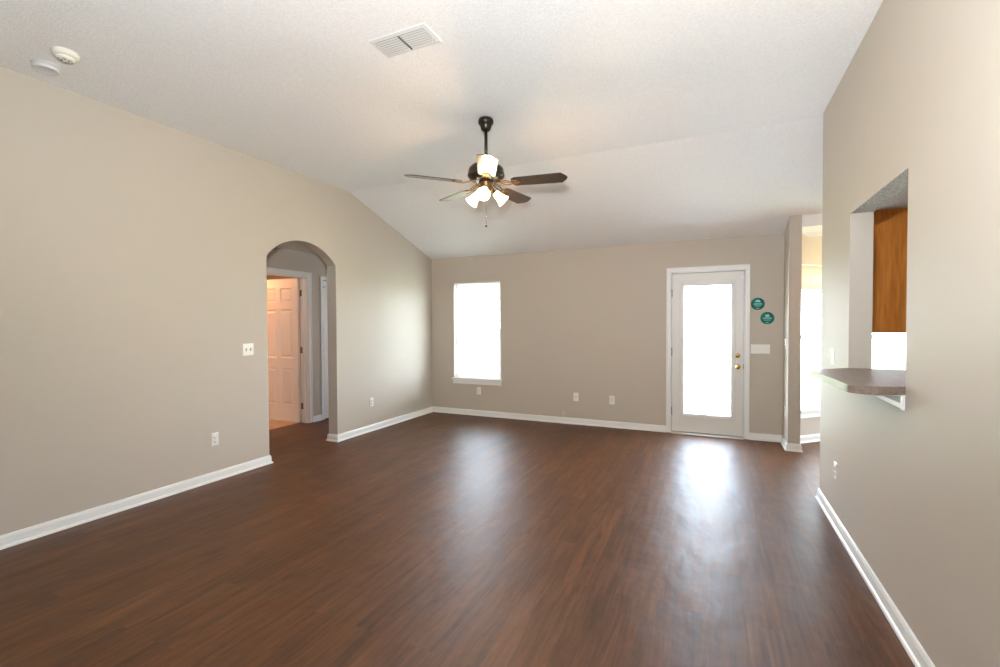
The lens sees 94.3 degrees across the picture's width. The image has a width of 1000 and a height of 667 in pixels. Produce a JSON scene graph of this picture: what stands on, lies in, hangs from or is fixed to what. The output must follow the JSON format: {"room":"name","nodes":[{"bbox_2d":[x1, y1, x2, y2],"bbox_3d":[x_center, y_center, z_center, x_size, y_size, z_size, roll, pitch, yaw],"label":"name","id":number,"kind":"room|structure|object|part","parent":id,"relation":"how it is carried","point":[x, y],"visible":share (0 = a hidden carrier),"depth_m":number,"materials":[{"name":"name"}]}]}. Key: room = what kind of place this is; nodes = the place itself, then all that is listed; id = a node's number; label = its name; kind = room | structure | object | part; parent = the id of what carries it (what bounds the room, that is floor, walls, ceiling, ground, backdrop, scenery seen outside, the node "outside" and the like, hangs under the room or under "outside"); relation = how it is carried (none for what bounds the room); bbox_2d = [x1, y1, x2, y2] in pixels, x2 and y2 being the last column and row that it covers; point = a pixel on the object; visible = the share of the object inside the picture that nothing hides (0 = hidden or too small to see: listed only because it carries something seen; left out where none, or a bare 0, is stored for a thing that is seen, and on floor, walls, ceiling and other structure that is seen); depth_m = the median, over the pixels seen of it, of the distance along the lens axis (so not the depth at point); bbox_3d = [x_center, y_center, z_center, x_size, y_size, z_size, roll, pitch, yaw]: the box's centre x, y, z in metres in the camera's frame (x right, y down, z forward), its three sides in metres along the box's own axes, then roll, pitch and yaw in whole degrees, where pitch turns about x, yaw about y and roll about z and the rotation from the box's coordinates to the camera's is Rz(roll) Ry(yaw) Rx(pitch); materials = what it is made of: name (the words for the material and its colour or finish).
{"room":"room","nodes":[
{"label":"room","id":0,"kind":"room"},
{"bbox_2d":[0,66,432,534],"bbox_3d":[-2.957,-0.174,3.589,0.140,3.156,8.878,0,1,25],"label":"wall","id":1,"kind":"structure","parent":0,"point":[134,249],"depth_m":3.73,"materials":[{"name":"beige paint"}]},
{"bbox_2d":[211,432,218,445],"bbox_3d":[-2.591,0.962,4.221,0.010,0.117,0.072,0,1,25],"label":"power outlet","id":2,"kind":"object","parent":1,"relation":"attached to","point":[214,436],"visible":1,"depth_m":4.22,"materials":[{"name":"white plastic"}]},
{"bbox_2d":[0,406,432,549],"bbox_3d":[-2.954,1.312,3.611,0.192,0.084,8.658,0,1,25],"label":"baseboard","id":3,"kind":"structure","parent":1,"relation":"attached to","point":[20,536],"depth_m":3.73,"materials":[{"name":"white paint"}]},
{"bbox_2d":[242,343,253,355],"bbox_3d":[-2.445,0.157,4.517,0.022,0.117,0.118,0,1,25],"label":"light switch","id":4,"kind":"object","parent":1,"relation":"attached to","point":[248,349],"visible":1,"depth_m":4.52,"materials":[{"name":"white plastic"}]},
{"bbox_2d":[267,275,301,394],"bbox_3d":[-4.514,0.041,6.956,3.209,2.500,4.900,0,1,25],"label":"door frame","id":5,"kind":"structure","parent":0,"point":[270,277],"depth_m":9.33,"materials":[{"name":"beige paint"}]},
{"bbox_2d":[266,248,326,415],"bbox_3d":[-2.957,0.071,6.356,0.120,2.550,4.700,0,1,25],"label":"wall","id":6,"kind":"structure","parent":0,"point":[278,258],"depth_m":6.75,"materials":[{"name":"beige paint"}]},
{"bbox_2d":[267,267,312,422],"bbox_3d":[-3.322,0.214,6.473,0.914,2.164,0.937,0,1,25],"label":"door","id":7,"kind":"structure","parent":6,"relation":"in","point":[284,312],"depth_m":6.72,"materials":[{"name":"white paint"}]},
{"bbox_2d":[313,414,322,421],"bbox_3d":[-3.231,1.272,5.595,0.026,0.084,2.838,0,1,25],"label":"baseboard","id":8,"kind":"structure","parent":6,"relation":"attached to","point":[316,418],"depth_m":6.80,"materials":[{"name":"white paint"}]},
{"bbox_2d":[320,276,328,419],"bbox_3d":[-2.476,0.207,7.283,0.047,2.135,0.900,0,1,25],"label":"door","id":9,"kind":"structure","parent":6,"relation":"in","point":[323,284],"depth_m":6.93,"materials":[{"name":"white paint"}]},
{"bbox_2d":[0,0,907,259],"bbox_3d":[0.342,-1.462,2.646,9.190,0.810,9.958,0,1,25],"label":"ceiling","id":10,"kind":"structure","parent":0,"point":[665,121],"depth_m":3.36,"materials":[{"name":"white paint"}]},
{"bbox_2d":[30,59,60,75],"bbox_3d":[-2.877,-1.681,2.938,0.141,0.036,0.141,0,1,25],"label":"ceiling sensor","id":11,"kind":"object","parent":10,"relation":"attached to","point":[41,66],"visible":1,"depth_m":2.91,"materials":[{"name":"white plastic"}]},
{"bbox_2d":[50,46,79,63],"bbox_3d":[-2.626,-1.671,2.802,0.132,0.052,0.132,0,1,25],"label":"smoke detector","id":12,"kind":"object","parent":10,"relation":"attached to","point":[63,54],"visible":1,"depth_m":2.77,"materials":[{"name":"white plastic"}]},
{"bbox_2d":[367,22,442,57],"bbox_3d":[-0.553,-1.689,2.702,0.398,0.030,0.195,0,1,25],"label":"ceiling vent","id":13,"kind":"object","parent":10,"relation":"in","point":[420,35],"visible":1,"depth_m":2.68,"materials":[{"name":"white metal"}]},
{"bbox_2d":[404,116,567,226],"bbox_3d":[-0.072,-1.297,3.763,1.236,0.863,1.235,0,1,25],"label":"ceiling fan","id":14,"kind":"object","parent":10,"relation":"hanging from","point":[486,172],"visible":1,"depth_m":3.68,"materials":[{"name":"black metal"}]},
{"bbox_3d":[-0.519,-1.202,3.596,0.440,0.006,0.150,-1,12,-21],"label":"blade","id":15,"kind":"part","parent":14,"relation":"part of","materials":[{"name":"brown wood"}]},
{"bbox_3d":[-0.384,-1.213,4.089,0.150,0.006,0.440,-15,10,-38],"label":"blade","id":16,"kind":"part","parent":14,"relation":"part of","materials":[{"name":"brown wood"}]},
{"bbox_3d":[-0.211,-1.103,3.833,0.128,0.124,0.107,0,1,25],"label":"lamp shade","id":17,"kind":"part","parent":14,"relation":"part of","materials":[{"name":"white glass"}]},
{"bbox_3d":[-0.118,-1.099,3.620,0.106,0.124,0.128,0,1,25],"label":"lamp shade","id":18,"kind":"part","parent":14,"relation":"part of","materials":[{"name":"white glass"}]},
{"bbox_3d":[-0.122,-1.113,3.637,0.050,0.063,0.067,0,1,25],"label":"bulb","id":19,"kind":"part","parent":14,"relation":"part of","materials":[{"name":"white glass"}]},
{"bbox_3d":[-0.092,-1.198,3.315,0.150,0.006,0.440,10,1,-3],"label":"blade","id":20,"kind":"part","parent":14,"relation":"part of","materials":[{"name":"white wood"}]},
{"bbox_3d":[0.006,-1.104,3.813,0.128,0.124,0.104,0,1,-2],"label":"lamp shade","id":21,"kind":"part","parent":14,"relation":"part of","materials":[{"name":"white glass"}]},
{"bbox_3d":[0.127,-1.216,4.112,0.150,0.006,0.440,-12,-5,33],"label":"blade","id":22,"kind":"part","parent":14,"relation":"part of","materials":[{"name":"brown wood"}]},
{"bbox_3d":[0.307,-1.206,3.634,0.440,0.006,0.150,0,-9,15],"label":"blade","id":23,"kind":"part","parent":14,"relation":"part of","materials":[{"name":"brown wood"}]},
{"bbox_2d":[872,207,907,332],"bbox_3d":[3.930,-0.577,4.290,0.930,1.136,0.352,0,1,25],"label":"upper cabinet","id":24,"kind":"object","parent":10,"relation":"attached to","point":[890,225],"visible":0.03,"depth_m":4.26,"materials":[{"name":"brown wood"}]},
{"bbox_2d":[0,395,914,666],"bbox_3d":[-1.167,1.413,3.237,12.400,0.122,9.658,0,1,25],"label":"floor","id":25,"kind":"structure","parent":0,"point":[433,539],"depth_m":2.74,"materials":[{"name":"wood"}]},
{"bbox_2d":[432,234,783,434],"bbox_3d":[1.153,0.022,6.543,5.163,2.605,0.140,0,1,25],"label":"wall","id":26,"kind":"structure","parent":0,"point":[590,323],"depth_m":6.41,"materials":[{"name":"beige paint"}]},
{"bbox_2d":[452,283,501,385],"bbox_3d":[-0.339,-0.005,7.203,0.861,1.578,0.167,0,1,25],"label":"window","id":27,"kind":"structure","parent":26,"relation":"in","point":[462,380],"depth_m":7.26,"materials":[{"name":"white paint"}]},
{"bbox_3d":[-0.348,0.702,7.191,0.861,0.025,0.107,0,1,25],"label":"sill","id":28,"kind":"part","parent":27,"relation":"part of","materials":[{"name":"white paint"}]},
{"bbox_2d":[455,281,500,378],"bbox_3d":[-0.348,-0.053,7.183,0.793,1.479,0.042,0,1,25],"label":"window blinds","id":29,"kind":"object","parent":27,"relation":"attached to","point":[483,283],"visible":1,"depth_m":7.18,"materials":[{"name":"white paint"}]},
{"bbox_3d":[-0.343,0.680,7.203,0.789,0.012,0.024,0,1,25],"label":"rail","id":30,"kind":"part","parent":29,"relation":"part of","materials":[{"name":"white plastic"}]},
{"bbox_3d":[-0.313,-0.398,7.256,0.735,0.726,0.022,0,1,25],"label":"sash","id":31,"kind":"part","parent":27,"relation":"part of","materials":[{"name":"white glass"}]},
{"bbox_3d":[-0.321,0.293,7.246,0.735,0.726,0.022,0,1,25],"label":"sash","id":32,"kind":"part","parent":27,"relation":"part of","materials":[{"name":"glass"}]},
{"bbox_2d":[477,387,480,394],"bbox_3d":[-0.329,0.883,7.157,0.072,0.117,0.010,0,1,25],"label":"power outlet","id":33,"kind":"object","parent":26,"relation":"attached to","point":[478,388],"visible":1,"depth_m":7.15,"materials":[{"name":"white plastic"}]},
{"bbox_2d":[573,393,578,400],"bbox_3d":[1.065,0.893,6.517,0.072,0.117,0.016,0,1,25],"label":"cable jack","id":34,"kind":"object","parent":26,"relation":"attached to","point":[575,395],"visible":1,"depth_m":6.52,"materials":[{"name":"white plastic"}]},
{"bbox_2d":[433,406,781,441],"bbox_3d":[1.121,1.234,6.494,4.878,0.084,0.026,0,1,25],"label":"baseboard","id":35,"kind":"structure","parent":26,"relation":"attached to","point":[589,422],"depth_m":6.52,"materials":[{"name":"white paint"}]},
{"bbox_2d":[609,396,614,403],"bbox_3d":[1.523,0.906,6.311,0.072,0.117,0.010,0,1,25],"label":"power outlet","id":36,"kind":"object","parent":26,"relation":"attached to","point":[611,398],"visible":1,"depth_m":6.31,"materials":[{"name":"white plastic"}]},
{"bbox_2d":[666,264,749,439],"bbox_3d":[2.608,0.221,5.855,0.954,2.124,0.190,0,1,25],"label":"door","id":37,"kind":"structure","parent":26,"relation":"in","point":[736,425],"depth_m":5.80,"materials":[{"name":"white paint"}]},
{"bbox_3d":[2.607,0.209,5.841,0.645,1.733,0.060,0,1,25],"label":"glass frame","id":38,"kind":"part","parent":37,"relation":"part of","materials":[{"name":"glass"}]},
{"bbox_2d":[751,298,764,309],"bbox_3d":[3.095,-0.356,5.569,0.147,0.147,0.002,0,1,25],"label":"round sticker","id":39,"kind":"object","parent":26,"relation":"attached to","point":[757,303],"visible":1,"depth_m":5.57,"materials":[{"name":"teal"}]},
{"bbox_2d":[750,344,769,353],"bbox_3d":[3.115,0.186,5.561,0.199,0.111,0.023,0,1,25],"label":"light switch","id":40,"kind":"object","parent":26,"relation":"attached to","point":[755,348],"visible":1,"depth_m":5.55,"materials":[{"name":"white plastic"}]},
{"bbox_2d":[760,312,773,323],"bbox_3d":[3.187,-0.184,5.531,0.147,0.147,0.002,0,1,25],"label":"round sticker","id":41,"kind":"object","parent":26,"relation":"attached to","point":[766,317],"visible":1,"depth_m":5.53,"materials":[{"name":"teal"}]},
{"bbox_2d":[783,215,801,443],"bbox_3d":[3.311,0.014,5.262,0.118,2.655,0.396,0,1,25],"label":"wall","id":42,"kind":"structure","parent":0,"point":[793,232],"depth_m":5.09,"materials":[{"name":"beige paint"}]},
{"bbox_2d":[780,435,802,452],"bbox_3d":[3.311,1.250,5.276,0.170,0.084,0.422,0,1,25],"label":"baseboard","id":43,"kind":"structure","parent":42,"relation":"attached to","point":[792,447],"depth_m":5.11,"materials":[{"name":"white paint"}]},
{"bbox_2d":[800,434,819,443],"bbox_3d":[4.884,1.245,5.158,2.788,0.084,0.706,0,1,25],"label":"baseboard","id":44,"kind":"structure","parent":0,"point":[814,437],"depth_m":5.49,"materials":[{"name":"white paint"}]},
{"bbox_2d":[800,234,821,435],"bbox_3d":[3.885,0.069,5.636,1.013,2.525,0.140,-1,1,-20],"label":"wall","id":45,"kind":"structure","parent":0,"point":[811,246],"depth_m":5.48,"materials":[{"name":"beige paint"}]},
{"bbox_2d":[800,335,820,418],"bbox_3d":[3.887,0.086,5.618,0.875,1.806,0.167,-1,1,-20],"label":"window","id":46,"kind":"structure","parent":45,"relation":"in","point":[811,412],"depth_m":5.51,"materials":[{"name":"white paint"}]},
{"bbox_3d":[3.901,0.907,5.607,0.875,0.025,0.107,-1,1,-20],"label":"sill","id":47,"kind":"part","parent":46,"relation":"part of","materials":[{"name":"white paint"}]},
{"bbox_2d":[800,290,821,408],"bbox_3d":[3.895,0.188,5.600,0.823,1.407,0.042,-1,1,-20],"label":"window blinds","id":48,"kind":"object","parent":46,"relation":"attached to","point":[805,291],"visible":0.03,"depth_m":5.53,"materials":[{"name":"white paint"}]},
{"bbox_2d":[802,264,821,289],"bbox_3d":[3.896,-0.667,5.571,0.831,0.299,0.025,-1,1,-21],"label":"window valance","id":49,"kind":"object","parent":45,"relation":"attached to","point":[811,274],"visible":0.41,"depth_m":5.49,"materials":[{"name":"beige fabric"}]},
{"bbox_2d":[820,0,999,666],"bbox_3d":[1.195,-0.129,0.565,0.120,3.156,6.826,0,1,25],"label":"wall","id":50,"kind":"structure","parent":0,"point":[916,489],"depth_m":1.88,"materials":[{"name":"beige paint"}]},
{"bbox_2d":[830,348,834,364],"bbox_3d":[2.377,0.164,3.327,0.022,0.117,0.072,0,1,25],"label":"light switch","id":51,"kind":"object","parent":50,"relation":"attached to","point":[832,356],"visible":1,"depth_m":3.32,"materials":[{"name":"white plastic"}]},
{"bbox_2d":[834,461,836,479],"bbox_3d":[2.341,0.959,3.241,0.010,0.117,0.072,0,1,25],"label":"power outlet","id":52,"kind":"object","parent":50,"relation":"attached to","point":[835,463],"visible":1,"depth_m":3.23,"materials":[{"name":"white plastic"}]},
{"bbox_2d":[810,368,905,394],"bbox_3d":[2.069,0.250,2.473,0.609,0.041,1.000,0,1,25],"label":"counter ledge","id":53,"kind":"object","parent":50,"relation":"attached to","point":[868,381],"visible":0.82,"depth_m":2.38,"materials":[{"name":"grey laminate"}]},
{"bbox_2d":[815,488,934,666],"bbox_3d":[1.228,1.356,0.653,0.172,0.084,6.752,0,1,25],"label":"baseboard","id":54,"kind":"structure","parent":50,"relation":"attached to","point":[914,649],"depth_m":2.34,"materials":[{"name":"white paint"}]},
{"bbox_2d":[850,168,907,213],"bbox_3d":[2.071,-0.749,2.475,0.120,0.003,0.955,0,1,25],"label":"trim","id":55,"kind":"structure","parent":50,"relation":"attached to","point":[899,184],"depth_m":2.50,"materials":[{"name":"grey paint"}]},
{"bbox_2d":[873,395,904,410],"bbox_3d":[1.768,0.311,2.125,0.130,0.070,0.026,0,1,25],"label":"bracket","id":56,"kind":"object","parent":50,"relation":"attached to","point":[901,405],"visible":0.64,"depth_m":2.11,"materials":[{"name":"white paint"}]},
{"bbox_3d":[5.055,0.066,5.518,1.532,2.525,0.140,0,1,25],"label":"wall","id":57,"kind":"structure","parent":0,"visible":0},
{"bbox_2d":[872,335,905,337],"bbox_3d":[5.047,0.083,5.502,1.312,1.806,0.167,0,1,25],"label":"window","id":58,"kind":"structure","parent":57,"relation":"in","point":[872,335],"depth_m":5.67,"materials":[{"name":"white paint"}]},
{"bbox_2d":[872,334,905,368],"bbox_3d":[5.038,0.035,5.481,1.240,1.707,0.042,0,1,25],"label":"window blinds","id":59,"kind":"object","parent":57,"relation":"attached to","point":[872,334],"visible":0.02,"depth_m":5.63,"materials":[{"name":"white paint"}]},
{"label":"outside","id":60,"kind":"structure","parent":0,"visible":0},
{"bbox_2d":[461,335,905,400],"bbox_3d":[13.824,0.983,30.281,80.000,0.120,53.482,0,1,25],"label":"outdoor ground","id":61,"kind":"structure","parent":60,"point":[707,360],"depth_m":20.47,"materials":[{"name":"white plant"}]},
{"bbox_2d":[684,394,807,415],"bbox_3d":[3.095,1.385,7.997,9.000,0.099,4.059,0,1,25],"label":"patio","id":62,"kind":"structure","parent":61,"relation":"on","point":[717,405],"depth_m":8.62,"materials":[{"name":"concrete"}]}
]}

